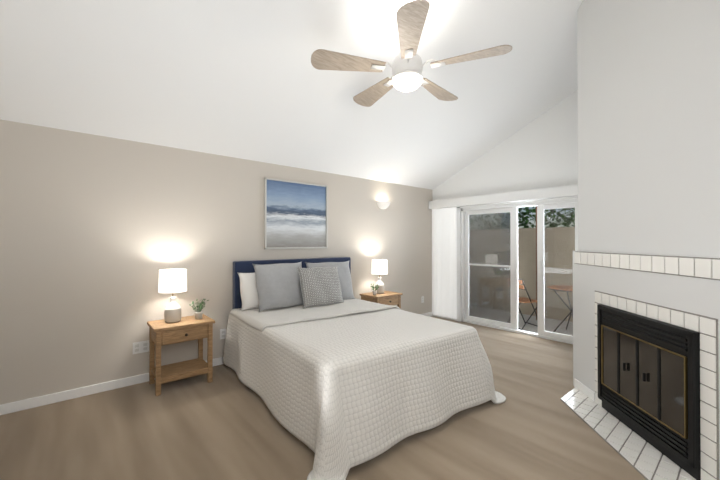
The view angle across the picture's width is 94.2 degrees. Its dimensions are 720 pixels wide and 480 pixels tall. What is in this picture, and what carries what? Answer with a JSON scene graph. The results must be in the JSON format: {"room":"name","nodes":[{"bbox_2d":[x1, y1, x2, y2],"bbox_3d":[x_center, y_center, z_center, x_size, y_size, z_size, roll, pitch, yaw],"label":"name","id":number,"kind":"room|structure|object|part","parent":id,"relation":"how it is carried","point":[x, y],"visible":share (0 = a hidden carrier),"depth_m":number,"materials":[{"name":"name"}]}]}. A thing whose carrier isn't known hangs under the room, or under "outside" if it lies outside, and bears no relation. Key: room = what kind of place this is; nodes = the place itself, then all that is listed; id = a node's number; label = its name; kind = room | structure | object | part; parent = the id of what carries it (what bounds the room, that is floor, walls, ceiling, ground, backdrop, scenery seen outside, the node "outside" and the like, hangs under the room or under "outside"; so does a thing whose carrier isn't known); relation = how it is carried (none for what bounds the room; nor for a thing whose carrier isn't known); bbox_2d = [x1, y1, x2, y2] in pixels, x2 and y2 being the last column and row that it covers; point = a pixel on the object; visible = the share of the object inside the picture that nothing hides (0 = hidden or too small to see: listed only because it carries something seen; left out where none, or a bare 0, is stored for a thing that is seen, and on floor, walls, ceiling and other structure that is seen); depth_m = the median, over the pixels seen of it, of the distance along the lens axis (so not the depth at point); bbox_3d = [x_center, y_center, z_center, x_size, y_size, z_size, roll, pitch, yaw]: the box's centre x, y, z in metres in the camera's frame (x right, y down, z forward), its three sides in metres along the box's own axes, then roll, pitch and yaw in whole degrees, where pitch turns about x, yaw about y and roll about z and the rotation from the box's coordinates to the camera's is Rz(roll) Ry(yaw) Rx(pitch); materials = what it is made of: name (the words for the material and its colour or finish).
{"room":"bedroom","nodes":[
{"label":"bedroom","id":0,"kind":"room"},
{"bbox_2d":[0,119,431,404],"bbox_3d":[-0.926,0.109,4.600,6.284,2.690,0.150,0,0,-40],"label":"wall","id":1,"kind":"structure","parent":0,"point":[97,233],"depth_m":3.34,"materials":[{"name":"beige paint"}]},
{"bbox_2d":[133,340,148,353],"bbox_3d":[-2.218,1.087,3.393,0.144,0.116,0.009,0,0,-40],"label":"electrical outlet","id":2,"kind":"object","parent":1,"relation":"attached to","point":[141,347],"visible":0.9,"depth_m":3.39,"materials":[{"name":"white plastic"}]},
{"bbox_2d":[0,312,432,414],"bbox_3d":[-0.873,1.411,4.530,5.984,0.085,0.014,0,0,-40],"label":"baseboard","id":3,"kind":"structure","parent":1,"relation":"attached to","point":[16,406],"depth_m":3.06,"materials":[{"name":"white wood"}]},
{"bbox_2d":[220,329,225,338],"bbox_3d":[-1.600,1.100,3.917,0.072,0.116,0.009,0,0,-40],"label":"electrical outlet","id":4,"kind":"object","parent":1,"relation":"attached to","point":[222,333],"visible":0.94,"depth_m":3.91,"materials":[{"name":"white plastic"}]},
{"bbox_2d":[264,177,327,248],"bbox_3d":[-0.844,-0.336,4.550,0.960,0.910,0.034,0,0,-40],"label":"framed artwork","id":5,"kind":"object","parent":1,"relation":"attached to","point":[295,214],"visible":0.98,"depth_m":4.52,"materials":[{"name":"silver metal"}]},
{"bbox_2d":[377,201,390,208],"bbox_3d":[0.423,-0.578,5.562,0.270,0.127,0.136,0,0,-40],"label":"light","id":6,"kind":"object","parent":1,"relation":"attached to","point":[383,204],"visible":1,"depth_m":5.52,"materials":[{"name":"white glass"}]},
{"bbox_2d":[0,0,582,189],"bbox_3d":[0.956,-2.343,2.399,6.284,2.819,5.965,0,0,-40],"label":"ceiling","id":7,"kind":"structure","parent":0,"point":[243,79],"depth_m":3.14,"materials":[{"name":"white paint"}]},
{"bbox_2d":[311,0,511,106],"bbox_3d":[0.397,-1.618,2.808,1.498,0.792,1.503,0,0,-40],"label":"ceiling fan","id":8,"kind":"object","parent":7,"relation":"hanging from","point":[408,65],"visible":1,"depth_m":2.64,"materials":[{"name":"white wood"}]},
{"bbox_3d":[0.390,-1.279,2.761,0.250,0.077,0.250,0,0,-40],"label":"lamp shade","id":9,"kind":"part","parent":8,"relation":"part of","materials":[{"name":"white glass"}]},
{"bbox_2d":[0,316,645,479],"bbox_3d":[0.956,1.500,2.375,6.284,0.120,5.965,0,0,-40],"label":"floor","id":10,"kind":"structure","parent":0,"point":[224,424],"depth_m":2.43,"materials":[{"name":"wood"}]},
{"bbox_2d":[147,314,214,395],"bbox_3d":[-1.808,1.134,3.390,0.540,0.625,0.424,0,0,-40],"label":"nightstand","id":11,"kind":"object","parent":10,"relation":"on","point":[162,332],"visible":0.92,"depth_m":3.32,"materials":[{"name":"brown wood"}]},
{"bbox_2d":[158,269,186,322],"bbox_3d":[-1.889,0.561,3.380,0.256,0.520,0.256,0,0,-40],"label":"table lamp","id":12,"kind":"object","parent":11,"relation":"on","point":[172,281],"visible":1,"depth_m":3.31,"materials":[{"name":"grey ceramic"}]},
{"bbox_3d":[-1.889,0.411,3.381,0.256,0.220,0.256,0,0,-40],"label":"lamp shade","id":13,"kind":"part","parent":12,"relation":"part of","materials":[{"name":"white fabric"}]},
{"bbox_2d":[189,299,208,318],"bbox_3d":[-1.677,0.716,3.494,0.190,0.211,0.150,0,0,-40],"label":"plant","id":14,"kind":"object","parent":11,"relation":"on","point":[198,314],"visible":1,"depth_m":3.48,"materials":[{"name":"green plant"}]},
{"bbox_2d":[223,257,505,479],"bbox_3d":[-0.173,0.847,3.434,2.132,1.200,2.585,0,0,-40],"label":"bed","id":15,"kind":"object","parent":10,"relation":"on","point":[329,369],"visible":1,"depth_m":2.70,"materials":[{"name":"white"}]},
{"bbox_2d":[237,272,258,310],"bbox_3d":[-1.090,0.583,3.994,0.715,0.426,0.211,0,0,-40],"label":"pillow","id":16,"kind":"object","parent":15,"relation":"on","point":[248,281],"depth_m":3.79,"materials":[{"name":"white fabric"}]},
{"bbox_2d":[253,262,303,311],"bbox_3d":[-0.924,0.533,3.952,0.652,0.529,0.251,0,0,-40],"label":"pillow","id":17,"kind":"object","parent":15,"relation":"on","point":[276,287],"depth_m":3.85,"materials":[{"name":"grey fabric"}]},
{"bbox_2d":[305,261,354,299],"bbox_3d":[-0.379,0.540,4.366,0.670,0.519,0.280,0,0,-40],"label":"pillow","id":18,"kind":"object","parent":15,"relation":"on","point":[342,269],"depth_m":4.37,"materials":[{"name":"grey fabric"}]},
{"bbox_2d":[360,290,402,308],"bbox_3d":[0.334,1.146,5.208,0.540,0.625,0.424,0,0,-40],"label":"nightstand","id":19,"kind":"object","parent":10,"relation":"on","point":[389,298],"visible":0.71,"depth_m":5.11,"materials":[{"name":"brown wood"}]},
{"bbox_2d":[371,283,378,294],"bbox_3d":[0.220,0.740,5.077,0.166,0.182,0.161,0,0,-40],"label":"plant","id":20,"kind":"object","parent":19,"relation":"on","point":[376,287],"visible":1,"depth_m":5.07,"materials":[{"name":"green plant"}]},
{"bbox_2d":[371,260,387,293],"bbox_3d":[0.307,0.572,5.244,0.256,0.520,0.256,0,0,-40],"label":"table lamp","id":21,"kind":"object","parent":19,"relation":"on","point":[379,267],"visible":0.96,"depth_m":5.15,"materials":[{"name":"grey ceramic"}]},
{"bbox_3d":[0.307,0.422,5.245,0.256,0.220,0.256,0,0,-40],"label":"lamp shade","id":22,"kind":"part","parent":21,"relation":"part of","materials":[{"name":"white fabric"}]},
{"bbox_2d":[560,387,680,479],"bbox_3d":[1.906,1.438,2.415,0.300,0.006,1.816,0,0,5],"label":"hearth","id":23,"kind":"object","parent":10,"relation":"on","point":[605,440],"visible":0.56,"depth_m":2.35,"materials":[{"name":"grey"}]},
{"bbox_2d":[561,387,695,479],"bbox_3d":[1.906,1.433,2.411,0.288,0.007,1.795,0,0,5],"label":"tiles","id":24,"kind":"object","parent":23,"relation":"on","point":[646,464],"depth_m":2.38,"materials":[{"name":"white tile"}]},
{"bbox_2d":[432,90,577,343],"bbox_3d":[3.289,-1.144,4.372,0.162,5.193,5.965,0,0,-40],"label":"wall","id":25,"kind":"structure","parent":0,"point":[540,151],"depth_m":5.21,"materials":[{"name":"white painted drywall"}]},
{"bbox_2d":[433,315,457,320],"bbox_3d":[1.581,1.422,6.251,0.014,0.085,0.565,0,0,-40],"label":"baseboard","id":26,"kind":"structure","parent":25,"relation":"attached to","point":[446,317],"depth_m":6.21,"materials":[{"name":"white wood"}]},
{"bbox_2d":[469,212,510,322],"bbox_3d":[2.213,0.451,5.714,0.002,1.900,0.820,0,0,-40],"label":"screen","id":27,"kind":"object","parent":25,"relation":"attached to","point":[488,262],"depth_m":5.71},
{"bbox_2d":[429,184,577,208],"bbox_3d":[2.251,-0.671,5.386,0.130,0.150,2.760,0,0,-40],"label":"valance","id":28,"kind":"object","parent":25,"relation":"attached to","point":[545,193],"visible":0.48,"depth_m":5.19,"materials":[{"name":"white plastic"}]},
{"bbox_2d":[432,207,456,318],"bbox_3d":[1.552,0.414,6.195,0.051,2.000,0.581,0,0,-40],"label":"vane","id":29,"kind":"object","parent":28,"relation":"hanging from","point":[444,262],"visible":0.98,"depth_m":6.17,"materials":[{"name":"white"}]},
{"bbox_3d":[2.418,0.413,5.272,0.012,2.090,2.040,0,0,-40],"label":"casing","id":30,"kind":"part","parent":25,"relation":"part of","materials":[{"name":"white wood"}]},
{"bbox_3d":[2.471,0.444,5.317,0.115,2.030,1.920,0,0,-40],"label":"frame","id":31,"kind":"part","parent":25,"relation":"part of","materials":[{"name":"white plastic"}]},
{"bbox_3d":[2.471,0.449,5.324,0.051,1.800,1.690,0,0,-40],"label":"glass","id":32,"kind":"part","parent":25,"relation":"part of","materials":[{"name":"clear glass"}]},
{"bbox_2d":[573,0,719,479],"bbox_3d":[3.097,-1.073,2.336,2.789,5.027,2.809,0,0,-40],"label":"fireplace","id":33,"kind":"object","parent":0,"point":[646,311],"depth_m":2.35,"materials":[{"name":"light grey painted drywall"}]},
{"bbox_3d":[2.041,1.398,2.398,1.279,0.085,1.279,0,0,-40],"label":"chimney baseboard","id":34,"kind":"part","parent":33,"relation":"part of","materials":[{"name":"white"}]},
{"bbox_3d":[2.015,0.961,2.428,0.560,0.480,0.560,0,0,-40],"label":"fireplace glass","id":35,"kind":"part","parent":33,"relation":"part of","materials":[{"name":"black glass"}]},
{"bbox_3d":[2.011,0.961,2.428,0.575,0.496,0.575,0,0,-40],"label":"fireplace brass trim","id":36,"kind":"part","parent":33,"relation":"part of","materials":[{"name":"brown metal"}]},
{"bbox_3d":[3.884,0.594,7.636,0.224,2.042,2.130,0,0,-40],"label":"trunks","id":37,"kind":"object","parent":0,"visible":0},
{"bbox_2d":[469,207,535,229],"bbox_3d":[3.284,-0.628,8.441,1.427,1.670,2.058,0,0,-40],"label":"shrub","id":38,"kind":"object","parent":37,"relation":"attached to","point":[502,224],"depth_m":8.17,"materials":[{"name":"green plant"}]},
{"bbox_2d":[500,206,574,228],"bbox_3d":[4.507,-0.546,6.862,1.694,2.059,3.294,0,0,-40],"label":"shrub","id":39,"kind":"object","parent":37,"relation":"attached to","point":[559,214],"visible":0.04,"depth_m":7.17,"materials":[{"name":"green plant"}]},
{"label":"outside","id":40,"kind":"structure","parent":0,"visible":0},
{"bbox_2d":[469,305,572,335],"bbox_3d":[3.320,1.541,5.716,1.646,0.120,7.000,0,0,-40],"label":"ground","id":41,"kind":"structure","parent":40,"point":[533,328],"depth_m":6.02,"materials":[{"name":"concrete"}]},
{"bbox_2d":[506,277,537,329],"bbox_3d":[2.788,1.065,5.719,0.437,0.844,0.400,0,0,-15],"label":"bistro chair","id":42,"kind":"object","parent":41,"relation":"on","point":[524,299],"visible":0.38,"depth_m":5.55,"materials":[{"name":"brown wood"}]},
{"bbox_2d":[469,227,574,321],"bbox_3d":[3.852,0.624,6.173,0.210,1.720,7.000,0,0,-40],"label":"wall","id":43,"kind":"structure","parent":41,"relation":"on","point":[527,255],"depth_m":6.61,"materials":[{"name":"beige paint"}]},
{"bbox_2d":[536,206,544,319],"bbox_3d":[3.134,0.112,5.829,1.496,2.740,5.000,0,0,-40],"label":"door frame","id":44,"kind":"structure","parent":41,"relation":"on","point":[536,260],"depth_m":6.20,"materials":[{"name":"white wood"}]},
{"bbox_2d":[547,285,572,331],"bbox_3d":[3.344,1.119,5.293,0.620,0.729,0.620,0,0,-40],"label":"bistro table","id":45,"kind":"object","parent":41,"relation":"on","point":[563,288],"depth_m":5.32,"materials":[{"name":"brown wood"}]}
]}

